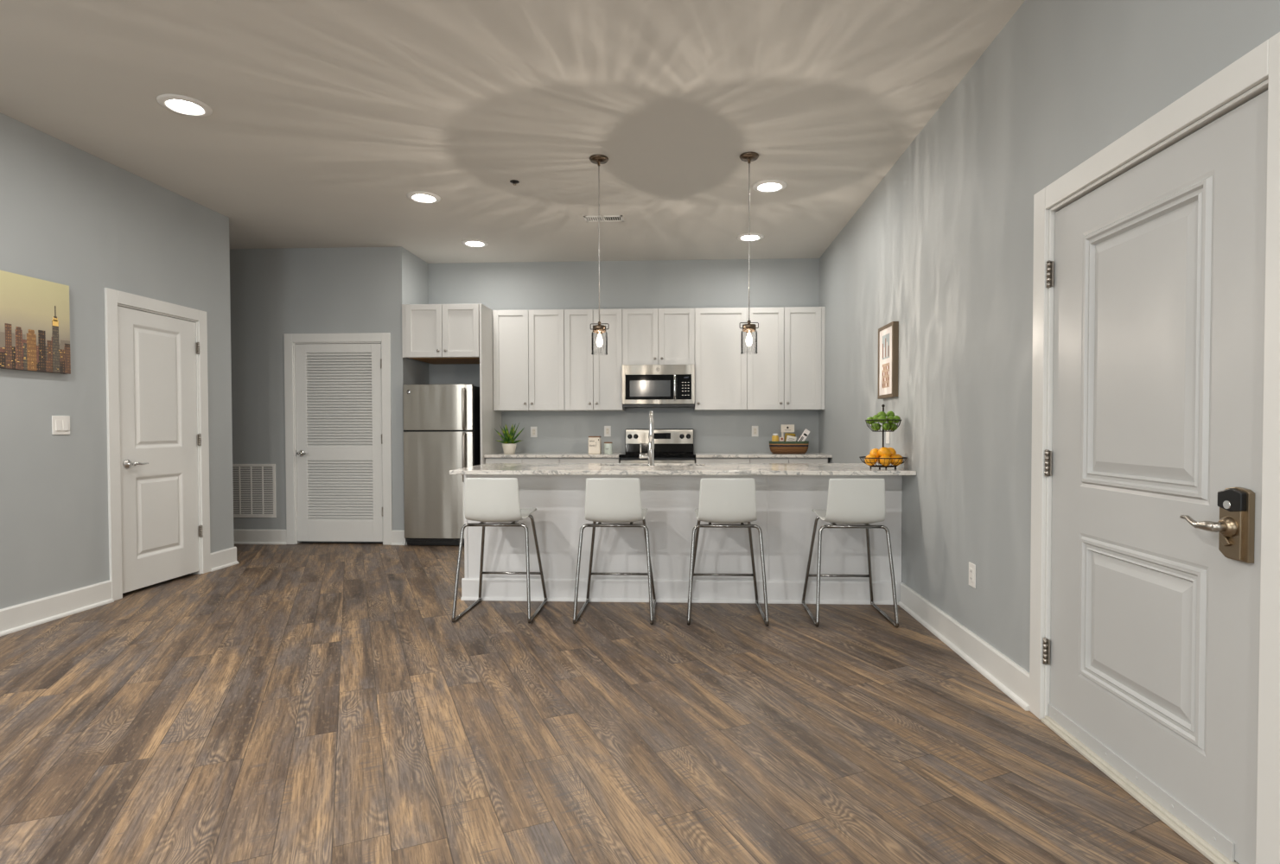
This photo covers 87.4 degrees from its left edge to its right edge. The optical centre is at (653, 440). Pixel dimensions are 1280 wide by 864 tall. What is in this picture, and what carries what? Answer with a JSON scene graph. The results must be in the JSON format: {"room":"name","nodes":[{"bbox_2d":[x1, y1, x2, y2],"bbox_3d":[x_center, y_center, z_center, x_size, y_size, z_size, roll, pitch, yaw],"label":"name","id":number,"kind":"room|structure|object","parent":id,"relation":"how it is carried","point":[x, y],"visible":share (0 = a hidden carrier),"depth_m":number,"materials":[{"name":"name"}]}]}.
{"room":"open-plan apartment kitchen","nodes":[
{"label":"open-plan apartment kitchen","id":0,"kind":"room"},
{"bbox_2d":[0,112,234,609],"bbox_3d":[-4.918,-0.334,1.359,2.050,3.019,9.080,0,1,3],"label":"wall","id":1,"kind":"structure","parent":0,"point":[70,216],"depth_m":4.37,"materials":[{"name":"paint"}]},
{"bbox_2d":[0,270,70,374],"bbox_3d":[-3.763,-0.695,3.797,0.037,0.560,0.950,0,1,3],"label":"picture","id":2,"kind":"object","parent":1,"relation":"attached to","point":[35,319],"visible":1,"depth_m":4.03},
{"bbox_2d":[51,415,70,434],"bbox_3d":[-3.754,-0.095,4.244,0.013,0.118,0.120,0,1,3],"label":"light switch","id":3,"kind":"object","parent":1,"relation":"attached to","point":[60,424],"visible":1,"depth_m":4.24,"materials":[{"name":"white plastic"}]},
{"bbox_2d":[0,547,238,636],"bbox_3d":[-4.899,1.101,1.403,2.082,0.148,9.112,0,1,3],"label":"baseboard","id":4,"kind":"structure","parent":1,"relation":"attached to","point":[19,617],"depth_m":4.24,"materials":[{"name":"white paint"}]},
{"bbox_2d":[103,287,210,600],"bbox_3d":[-3.764,0.025,5.065,0.118,2.151,0.962,0,1,3],"label":"trim","id":5,"kind":"structure","parent":1,"relation":"attached to","point":[113,298],"depth_m":4.68,"materials":[{"name":"white paint"}]},
{"bbox_2d":[117,305,202,593],"bbox_3d":[-3.714,0.063,5.073,0.106,2.018,0.773,0,1,3],"label":"door","id":6,"kind":"structure","parent":1,"relation":"in","point":[162,531],"depth_m":5.03,"materials":[{"name":"white paint"}]},
{"bbox_2d":[229,247,428,542],"bbox_3d":[-4.098,-0.452,7.283,3.150,3.019,0.843,0,1,3],"label":"wall","id":7,"kind":"structure","parent":0,"point":[274,293],"depth_m":6.83,"materials":[{"name":"paint"}]},
{"bbox_2d":[232,464,276,517],"bbox_3d":[-4.190,0.518,6.879,0.625,0.550,0.010,0,1,3],"label":"air vent","id":8,"kind":"object","parent":7,"relation":"in","point":[254,485],"visible":0.71,"depth_m":6.88,"materials":[{"name":"white plastic"}]},
{"bbox_2d":[233,529,407,545],"bbox_3d":[-4.097,0.991,6.924,3.182,0.148,0.132,0,1,3],"label":"baseboard","id":9,"kind":"structure","parent":7,"relation":"attached to","point":[240,537],"depth_m":6.87,"materials":[{"name":"white paint"}]},
{"bbox_2d":[283,332,392,545],"bbox_3d":[-3.213,-0.012,6.871,1.101,2.151,0.118,0,1,3],"label":"trim","id":10,"kind":"structure","parent":7,"relation":"attached to","point":[384,339],"depth_m":6.81,"materials":[{"name":"white paint"}]},
{"bbox_2d":[294,343,382,541],"bbox_3d":[-3.212,0.028,6.819,0.928,2.018,0.102,0,1,3],"label":"door","id":11,"kind":"structure","parent":7,"relation":"in","point":[339,410],"depth_m":6.84,"materials":[{"name":"white paint"}]},
{"bbox_2d":[0,0,1025,263],"bbox_3d":[-2.181,-1.912,2.048,7.860,0.100,11.168,0,1,3],"label":"ceiling","id":12,"kind":"structure","parent":0,"point":[319,130],"depth_m":3.83,"materials":[{"name":"paint"}]},
{"bbox_2d":[156,94,212,116],"bbox_3d":[-2.652,-1.889,3.788,0.260,0.014,0.260,0,1,3],"label":"recessed light","id":13,"kind":"object","parent":12,"relation":"in","point":[181,105],"visible":1,"depth_m":3.77,"materials":[{"name":"white plastic"}]},
{"bbox_2d":[406,191,440,203],"bbox_3d":[-1.824,-1.920,5.306,0.260,0.014,0.260,0,1,3],"label":"recessed light","id":14,"kind":"object","parent":12,"relation":"in","point":[417,196],"visible":1,"depth_m":5.29,"materials":[{"name":"white plastic"}]},
{"bbox_2d":[461,239,488,247],"bbox_3d":[-1.772,-1.947,6.626,0.260,0.014,0.260,0,1,3],"label":"recessed light","id":15,"kind":"object","parent":12,"relation":"in","point":[473,243],"visible":1,"depth_m":6.62,"materials":[{"name":"white plastic"}]},
{"bbox_2d":[509,179,519,185],"bbox_3d":[-1.034,-1.909,4.974,0.068,0.026,0.068,0,1,3],"label":"sprinkler","id":16,"kind":"object","parent":12,"relation":"attached to","point":[514,181],"visible":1,"depth_m":4.96,"materials":[{"name":"black metal"}]},
{"bbox_2d":[589,154,609,355],"bbox_3d":[-0.373,-1.250,4.559,0.132,1.328,0.132,0,1,3],"label":"pendant light","id":17,"kind":"object","parent":12,"relation":"hanging from","point":[596,159],"visible":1,"depth_m":4.55,"materials":[{"name":"silver metal"}]},
{"bbox_2d":[583,215,624,222],"bbox_3d":[-0.438,-1.937,5.854,0.339,0.008,0.150,0,1,3],"label":"ceiling vent","id":18,"kind":"object","parent":12,"relation":"in","point":[609,218],"visible":0.97,"depth_m":5.85,"materials":[{"name":"white plastic"}]},
{"bbox_2d":[739,152,758,354],"bbox_3d":[0.642,-1.251,4.521,0.132,1.328,0.132,0,1,3],"label":"pendant light","id":19,"kind":"object","parent":12,"relation":"hanging from","point":[747,156],"visible":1,"depth_m":4.51,"materials":[{"name":"silver metal"}]},
{"bbox_2d":[736,233,764,241],"bbox_3d":[0.924,-1.948,6.433,0.260,0.014,0.260,0,1,3],"label":"recessed light","id":20,"kind":"object","parent":12,"relation":"in","point":[754,237],"visible":0.91,"depth_m":6.42,"materials":[{"name":"white plastic"}]},
{"bbox_2d":[751,179,787,192],"bbox_3d":[0.875,-1.921,5.073,0.260,0.014,0.260,0,1,3],"label":"recessed light","id":21,"kind":"object","parent":12,"relation":"in","point":[767,186],"visible":1,"depth_m":5.06,"materials":[{"name":"white plastic"}]},
{"bbox_2d":[0,541,1213,863],"bbox_3d":[-2.175,1.206,2.110,7.860,0.100,11.168,0,1,3],"label":"floor","id":22,"kind":"structure","parent":0,"point":[304,703],"depth_m":2.55,"materials":[{"name":"brown wood"}]},
{"bbox_2d":[402,384,480,545],"bbox_3d":[-2.138,0.248,7.010,0.702,1.622,0.803,0,1,3],"label":"refrigerator","id":23,"kind":"object","parent":22,"relation":"on","point":[442,423],"visible":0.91,"depth_m":6.67,"materials":[{"name":"silver metal"}]},
{"bbox_2d":[479,303,502,464],"bbox_3d":[-1.722,-0.162,7.093,0.020,2.436,0.717,0,1,3],"label":"end panel","id":24,"kind":"object","parent":22,"relation":"on","point":[490,419],"visible":0.36,"depth_m":6.92,"materials":[{"name":"paint"}]},
{"bbox_2d":[451,477,547,624],"bbox_3d":[-0.980,0.667,4.323,0.489,0.885,0.535,0,1,3],"label":"bar stool","id":25,"kind":"object","parent":22,"relation":"on","point":[486,499],"visible":1,"depth_m":4.09,"materials":[{"name":"plastic"}]},
{"bbox_2d":[485,458,560,464],"bbox_3d":[-1.326,0.613,7.115,0.761,0.884,0.664,0,1,3],"label":"base cabinet","id":26,"kind":"object","parent":22,"relation":"on","point":[487,460],"visible":0.05,"depth_m":6.81,"materials":[{"name":"paint"}]},
{"bbox_2d":[483,452,623,458],"bbox_3d":[-1.022,0.155,7.092,1.373,0.028,0.667,0,1,3],"label":"countertop","id":27,"kind":"structure","parent":26,"relation":"on","point":[498,455],"depth_m":6.77,"materials":[{"name":"stone"}]},
{"bbox_2d":[495,421,523,453],"bbox_3d":[-1.527,-0.026,7.093,0.312,0.335,0.311,1,1,34],"label":"potted plant","id":28,"kind":"object","parent":27,"relation":"on","point":[509,445],"visible":0.96,"depth_m":7.04,"materials":[{"name":"green plant"}]},
{"bbox_2d":[588,436,601,453],"bbox_3d":[-0.625,0.049,7.067,0.124,0.184,0.126,0,1,3],"label":"canister","id":29,"kind":"object","parent":27,"relation":"on","point":[595,442],"visible":1,"depth_m":7.01,"materials":[{"name":"white ceramic"}]},
{"bbox_2d":[604,442,612,453],"bbox_3d":[-0.483,0.079,7.061,0.088,0.123,0.090,0,1,3],"label":"jar","id":30,"kind":"object","parent":27,"relation":"on","point":[608,446],"visible":0.97,"depth_m":7.03,"materials":[{"name":"white ceramic"}]},
{"bbox_2d":[559,457,620,463],"bbox_3d":[-0.641,0.613,7.084,0.609,0.884,0.664,0,1,3],"label":"base cabinet","id":31,"kind":"object","parent":22,"relation":"on","point":[561,460],"visible":0.02,"depth_m":6.78,"materials":[{"name":"paint"}]},
{"bbox_2d":[573,477,655,624],"bbox_3d":[-0.237,0.666,4.289,0.489,0.885,0.535,0,1,3],"label":"bar stool","id":32,"kind":"object","parent":22,"relation":"on","point":[614,501],"visible":1,"depth_m":4.06,"materials":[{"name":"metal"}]},
{"bbox_2d":[618,428,695,463],"bbox_3d":[0.048,0.469,7.022,0.768,1.172,0.715,0,1,3],"label":"range","id":33,"kind":"object","parent":22,"relation":"on","point":[671,445],"visible":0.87,"depth_m":7.24,"materials":[{"name":"silver metal"}]},
{"bbox_2d":[618,452,695,457],"bbox_3d":[0.047,0.150,7.005,0.768,0.029,0.610,0,1,3],"label":"cooktop","id":34,"kind":"object","parent":33,"relation":"in","point":[627,454],"depth_m":6.80,"materials":[{"name":"black glass"}]},
{"bbox_2d":[460,474,902,604],"bbox_3d":[0.175,0.655,4.846,3.010,0.885,0.612,0,1,3],"label":"kitchen island","id":35,"kind":"object","parent":22,"relation":"on","point":[785,504],"visible":0.71,"depth_m":4.57,"materials":[{"name":"paint"}]},
{"bbox_2d":[449,463,916,475],"bbox_3d":[0.180,0.200,4.729,2.989,0.028,0.885,0,1,3],"label":"island countertop","id":36,"kind":"structure","parent":35,"relation":"on","point":[488,468],"depth_m":4.46,"materials":[{"name":"stone"}]},
{"bbox_2d":[639,410,655,466],"bbox_3d":[-0.046,-0.016,4.863,0.109,0.399,0.214,0,1,3],"label":"faucet","id":37,"kind":"object","parent":36,"relation":"on","point":[650,455],"visible":1,"depth_m":4.77,"materials":[{"name":"silver metal"}]},
{"bbox_2d":[859,404,907,469],"bbox_3d":[1.507,-0.024,4.406,0.303,0.426,0.303,0,1,3],"label":"fruit stand","id":38,"kind":"object","parent":36,"relation":"on","point":[882,405],"visible":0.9,"depth_m":4.34,"materials":[{"name":"metal"}]},
{"bbox_2d":[866,416,874,424],"bbox_3d":[1.427,-0.130,4.412,0.053,0.050,0.053,1,1,36],"label":"lime","id":39,"kind":"object","parent":38,"relation":"in","point":[869,417],"visible":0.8,"depth_m":4.39,"materials":[{"name":"green food"}]},
{"bbox_2d":[865,454,877,465],"bbox_3d":[1.421,0.130,4.383,0.082,0.071,0.073,0,1,3],"label":"orange","id":40,"kind":"object","parent":38,"relation":"in","point":[869,455],"visible":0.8,"depth_m":4.36,"materials":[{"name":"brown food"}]},
{"bbox_2d":[869,448,880,458],"bbox_3d":[1.460,0.089,4.415,0.076,0.071,0.075,0,1,3],"label":"orange","id":41,"kind":"object","parent":40,"relation":"on","point":[874,451],"visible":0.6,"depth_m":4.39,"materials":[{"name":"brown food"}]},
{"bbox_2d":[872,423,881,430],"bbox_3d":[1.454,-0.088,4.377,0.053,0.050,0.053,-1,2,-44],"label":"lime","id":42,"kind":"object","parent":38,"relation":"in","point":[876,425],"visible":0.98,"depth_m":4.36,"materials":[{"name":"green food"}]},
{"bbox_2d":[872,414,878,422],"bbox_3d":[1.459,-0.142,4.394,0.053,0.050,0.053,-1,1,-41],"label":"lime","id":43,"kind":"object","parent":42,"relation":"on","point":[875,417],"visible":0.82,"depth_m":4.38,"materials":[{"name":"green food"}]},
{"bbox_2d":[877,411,886,417],"bbox_3d":[1.497,-0.164,4.398,0.053,0.050,0.053,-1,1,-37],"label":"lime","id":44,"kind":"object","parent":38,"relation":"in","point":[881,413],"visible":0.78,"depth_m":4.38,"materials":[{"name":"green food"}]},
{"bbox_2d":[865,419,901,432],"bbox_3d":[1.507,-0.096,4.405,0.231,0.079,0.231,0,1,3],"label":"basket","id":45,"kind":"object","parent":38,"relation":"on","point":[883,420],"depth_m":4.33,"materials":[{"name":"metal"}]},
{"bbox_2d":[859,456,907,467],"bbox_3d":[1.508,0.142,4.410,0.303,0.064,0.303,0,1,3],"label":"basket","id":46,"kind":"object","parent":38,"relation":"on","point":[864,457],"depth_m":4.33,"materials":[{"name":"metal"}]},
{"bbox_2d":[879,455,891,465],"bbox_3d":[1.498,0.131,4.332,0.075,0.071,0.075,-1,1,-40],"label":"orange","id":47,"kind":"object","parent":38,"relation":"in","point":[882,461],"visible":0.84,"depth_m":4.31,"materials":[{"name":"brown food"}]},
{"bbox_2d":[877,446,891,457],"bbox_3d":[1.502,0.080,4.365,0.085,0.071,0.072,0,1,3],"label":"orange","id":48,"kind":"object","parent":47,"relation":"on","point":[882,451],"visible":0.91,"depth_m":4.34,"materials":[{"name":"brown food"}]},
{"bbox_2d":[881,422,890,430],"bbox_3d":[1.507,-0.088,4.349,0.053,0.050,0.053,-1,1,-28],"label":"lime","id":49,"kind":"object","parent":38,"relation":"in","point":[886,425],"visible":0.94,"depth_m":4.33,"materials":[{"name":"green food"}]},
{"bbox_2d":[877,415,886,423],"bbox_3d":[1.485,-0.136,4.355,0.053,0.050,0.053,-1,1,-25],"label":"lime","id":50,"kind":"object","parent":49,"relation":"on","point":[880,417],"visible":0.85,"depth_m":4.34,"materials":[{"name":"green food"}]},
{"bbox_2d":[886,411,894,417],"bbox_3d":[1.561,-0.169,4.419,0.053,0.050,0.053,1,1,40],"label":"lime","id":51,"kind":"object","parent":38,"relation":"in","point":[888,413],"visible":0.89,"depth_m":4.40,"materials":[{"name":"green food"}]},
{"bbox_2d":[889,423,897,430],"bbox_3d":[1.560,-0.088,4.377,0.056,0.050,0.051,0,1,3],"label":"lime","id":52,"kind":"object","parent":38,"relation":"in","point":[890,424],"visible":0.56,"depth_m":4.36,"materials":[{"name":"green food"}]},
{"bbox_2d":[886,415,894,423],"bbox_3d":[1.542,-0.134,4.366,0.052,0.050,0.055,0,1,3],"label":"lime","id":53,"kind":"object","parent":52,"relation":"on","point":[889,417],"visible":0.73,"depth_m":4.35,"materials":[{"name":"green food"}]},
{"bbox_2d":[890,454,902,465],"bbox_3d":[1.571,0.130,4.354,0.078,0.071,0.073,0,1,3],"label":"orange","id":54,"kind":"object","parent":38,"relation":"in","point":[895,461],"visible":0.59,"depth_m":4.33,"materials":[{"name":"brown food"}]},
{"bbox_2d":[892,415,900,423],"bbox_3d":[1.589,-0.137,4.396,0.053,0.050,0.054,0,1,3],"label":"lime","id":55,"kind":"object","parent":38,"relation":"in","point":[894,417],"visible":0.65,"depth_m":4.38,"materials":[{"name":"green food"}]},
{"bbox_3d":[1.607,0.127,4.427,0.078,0.071,0.073,0,1,3],"label":"orange","id":56,"kind":"object","parent":38,"relation":"in","visible":0},
{"bbox_2d":[887,447,896,457],"bbox_3d":[1.560,0.083,4.425,0.072,0.071,0.084,0,1,3],"label":"orange","id":57,"kind":"object","parent":56,"relation":"on","point":[893,451],"visible":0.34,"depth_m":4.39,"materials":[{"name":"brown food"}]},
{"bbox_2d":[694,457,749,463],"bbox_3d":[0.705,0.611,7.023,0.539,0.884,0.664,0,1,3],"label":"base cabinet","id":58,"kind":"object","parent":22,"relation":"on","point":[697,460],"visible":0.06,"depth_m":6.71,"materials":[{"name":"paint"}]},
{"bbox_2d":[687,478,769,626],"bbox_3d":[0.453,0.665,4.257,0.489,0.885,0.535,0,1,3],"label":"bar stool","id":59,"kind":"object","parent":22,"relation":"on","point":[721,500],"visible":1,"depth_m":4.02,"materials":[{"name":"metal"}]},
{"bbox_2d":[749,458,827,463],"bbox_3d":[1.361,0.611,6.993,0.774,0.884,0.664,0,1,3],"label":"base cabinet","id":60,"kind":"object","parent":22,"relation":"on","point":[751,460],"visible":0.05,"depth_m":6.68,"materials":[{"name":"paint"}]},
{"bbox_2d":[694,452,832,458],"bbox_3d":[1.106,0.153,6.995,1.346,0.028,0.667,0,1,3],"label":"countertop","id":61,"kind":"structure","parent":60,"relation":"on","point":[697,455],"depth_m":6.67,"materials":[{"name":"stone"}]},
{"bbox_2d":[769,440,808,453],"bbox_3d":[1.405,0.074,6.986,0.404,0.130,0.220,0,1,3],"label":"woven basket","id":62,"kind":"object","parent":61,"relation":"on","point":[784,447],"visible":0.96,"depth_m":6.89,"materials":[{"name":"brown wicker"}]},
{"bbox_2d":[771,433,778,441],"bbox_3d":[1.263,0.017,6.971,0.070,0.172,0.070,0,1,3],"label":"glass jar","id":63,"kind":"object","parent":62,"relation":"in","point":[775,437],"visible":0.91,"depth_m":6.94,"materials":[{"name":"yellow glass"}]},
{"bbox_2d":[778,437,783,441],"bbox_3d":[1.323,0.046,6.951,0.044,0.155,0.036,0,1,3],"label":"carton","id":64,"kind":"object","parent":62,"relation":"in","point":[780,439],"visible":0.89,"depth_m":6.93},
{"bbox_2d":[780,424,794,437],"bbox_3d":[1.406,-0.022,7.047,0.138,0.286,0.019,0,1,3],"label":"greeting card","id":65,"kind":"object","parent":62,"relation":"in","point":[785,428],"visible":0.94,"depth_m":7.04,"materials":[{"name":"white paper"}]},
{"bbox_2d":[784,433,796,441],"bbox_3d":[1.418,0.015,6.998,0.120,0.181,0.037,0,1,3],"label":"package","id":66,"kind":"object","parent":62,"relation":"in","point":[786,434],"visible":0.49,"depth_m":6.98},
{"bbox_2d":[785,435,796,441],"bbox_3d":[1.415,0.025,6.936,0.123,0.154,0.016,0,1,3],"label":"packet","id":67,"kind":"object","parent":62,"relation":"in","point":[789,438],"visible":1,"depth_m":6.93,"materials":[{"name":"paper"}]},
{"bbox_2d":[797,428,809,441],"bbox_3d":[1.534,-0.007,6.947,0.168,0.220,0.032,0,1,3],"label":"box","id":68,"kind":"object","parent":62,"relation":"in","point":[805,433],"visible":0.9,"depth_m":6.93,"materials":[{"name":"white cardboard"}]},
{"bbox_2d":[802,478,898,628],"bbox_3d":[1.217,0.665,4.223,0.489,0.885,0.535,0,1,3],"label":"bar stool","id":69,"kind":"object","parent":22,"relation":"on","point":[850,501],"visible":1,"depth_m":3.99,"materials":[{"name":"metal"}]},
{"bbox_2d":[427,258,819,452],"bbox_3d":[-0.356,-0.463,7.459,4.310,3.019,0.150,0,1,3],"label":"wall","id":70,"kind":"structure","parent":0,"point":[780,283],"depth_m":7.36,"materials":[{"name":"paint"}]},
{"bbox_2d":[401,303,479,364],"bbox_3d":[-2.133,-1.109,7.078,0.788,0.540,0.745,0,1,3],"label":"upper cabinet","id":71,"kind":"object","parent":70,"relation":"attached to","point":[431,334],"visible":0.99,"depth_m":6.74,"materials":[{"name":"paint"}]},
{"bbox_2d":[492,309,567,411],"bbox_3d":[-1.322,-0.852,7.241,0.762,1.067,0.357,0,1,3],"label":"upper cabinet","id":72,"kind":"object","parent":70,"relation":"attached to","point":[529,345],"visible":0.99,"depth_m":7.10,"materials":[{"name":"paint"}]},
{"bbox_2d":[530,426,537,437],"bbox_3d":[-1.333,-0.092,7.431,0.073,0.118,0.009,0,1,3],"label":"wall outlet","id":73,"kind":"object","parent":70,"relation":"attached to","point":[533,429],"visible":1,"depth_m":7.43,"materials":[{"name":"white plastic"}]},
{"bbox_2d":[564,308,624,411],"bbox_3d":[-0.634,-0.853,7.209,0.615,1.067,0.357,0,1,3],"label":"upper cabinet","id":74,"kind":"object","parent":70,"relation":"attached to","point":[592,383],"visible":0.94,"depth_m":7.07,"materials":[{"name":"paint"}]},
{"bbox_2d":[604,426,611,436],"bbox_3d":[-0.514,-0.100,7.394,0.073,0.118,0.009,0,1,3],"label":"wall outlet","id":75,"kind":"object","parent":70,"relation":"attached to","point":[607,429],"visible":1,"depth_m":7.39,"materials":[{"name":"white plastic"}]},
{"bbox_2d":[622,308,694,364],"bbox_3d":[0.053,-1.089,7.173,0.762,0.596,0.357,0,1,3],"label":"upper cabinet","id":76,"kind":"object","parent":70,"relation":"attached to","point":[650,336],"visible":0.8,"depth_m":7.03,"materials":[{"name":"paint"}]},
{"bbox_2d":[622,364,694,407],"bbox_3d":[0.052,-0.569,7.135,0.756,0.438,0.453,0,1,3],"label":"microwave","id":77,"kind":"object","parent":76,"relation":"attached to","point":[643,385],"visible":1,"depth_m":6.96,"materials":[{"name":"silver metal"}]},
{"bbox_2d":[694,307,746,410],"bbox_3d":[0.707,-0.854,7.148,0.545,1.067,0.357,0,1,3],"label":"upper cabinet","id":78,"kind":"object","parent":70,"relation":"attached to","point":[720,366],"visible":0.99,"depth_m":7.01,"materials":[{"name":"paint"}]},
{"bbox_2d":[751,426,758,436],"bbox_3d":[1.105,-0.099,7.320,0.073,0.118,0.009,0,1,3],"label":"wall outlet","id":79,"kind":"object","parent":70,"relation":"attached to","point":[754,429],"visible":1,"depth_m":7.32,"materials":[{"name":"white plastic"}]},
{"bbox_2d":[746,306,825,410],"bbox_3d":[1.381,-0.855,7.117,0.805,1.067,0.357,0,1,3],"label":"upper cabinet","id":80,"kind":"object","parent":70,"relation":"attached to","point":[786,372],"visible":1,"depth_m":6.97,"materials":[{"name":"paint"}]},
{"bbox_2d":[818,0,1279,672],"bbox_3d":[1.623,-0.357,1.905,0.150,3.019,10.768,0,1,3],"label":"wall","id":81,"kind":"structure","parent":0,"point":[941,248],"depth_m":3.29,"materials":[{"name":"paint"}]},
{"bbox_2d":[877,321,898,399],"bbox_3d":[1.657,-0.558,4.748,0.040,0.515,0.358,0,1,3],"label":"framed picture","id":82,"kind":"object","parent":81,"relation":"attached to","point":[888,379],"visible":1,"depth_m":4.68,"materials":[{"name":"brown wood"}]},
{"bbox_2d":[881,362,889,388],"bbox_3d":[1.643,-0.459,4.751,0.003,0.170,0.170,0,1,3],"label":"print","id":83,"kind":"object","parent":82,"relation":"attached to","point":[885,366],"depth_m":4.75},
{"bbox_2d":[882,333,889,359],"bbox_3d":[1.643,-0.664,4.747,0.003,0.170,0.170,0,1,3],"label":"print","id":84,"kind":"object","parent":82,"relation":"attached to","point":[885,336],"depth_m":4.74},
{"bbox_2d":[885,430,890,444],"bbox_3d":[1.676,-0.035,4.804,0.009,0.118,0.076,0,1,3],"label":"light switch","id":85,"kind":"object","parent":81,"relation":"attached to","point":[888,434],"visible":0.73,"depth_m":4.79,"materials":[{"name":"white plastic"}]},
{"bbox_2d":[897,582,1029,711],"bbox_3d":[1.471,1.107,0.526,0.032,0.148,7.940,0,1,3],"label":"baseboard","id":86,"kind":"structure","parent":81,"relation":"attached to","point":[1013,680],"depth_m":3.36,"materials":[{"name":"white paint"}]},
{"bbox_2d":[968,561,975,588],"bbox_3d":[1.612,0.683,3.396,0.009,0.118,0.076,0,1,3],"label":"wall outlet","id":87,"kind":"object","parent":81,"relation":"attached to","point":[971,567],"visible":1,"depth_m":3.39,"materials":[{"name":"white plastic"}]},
{"bbox_2d":[969,567,973,582],"bbox_3d":[1.610,0.683,3.396,0.004,0.068,0.034,0,1,3],"label":"receptacle","id":88,"kind":"object","parent":87,"relation":"attached to","point":[971,569],"depth_m":3.40,"materials":[{"name":"white plastic"}]},
{"bbox_2d":[1040,715,1239,863],"bbox_3d":[1.616,1.135,2.206,0.150,0.024,1.001,0,1,3],"label":"trim","id":89,"kind":"structure","parent":81,"relation":"attached to","point":[1203,847],"depth_m":2.12,"materials":[{"name":"white wood"}]},
{"bbox_2d":[1029,31,1279,863],"bbox_3d":[1.602,0.072,2.185,0.118,2.151,1.203,0,1,3],"label":"trim","id":90,"kind":"structure","parent":81,"relation":"attached to","point":[1262,63],"depth_m":1.80,"materials":[{"name":"white paint"}]},
{"bbox_2d":[1042,89,1267,863],"bbox_3d":[1.556,0.114,2.198,0.125,2.018,1.014,0,1,3],"label":"door","id":91,"kind":"structure","parent":81,"relation":"in","point":[1153,656],"depth_m":2.04,"materials":[{"name":"paint"}]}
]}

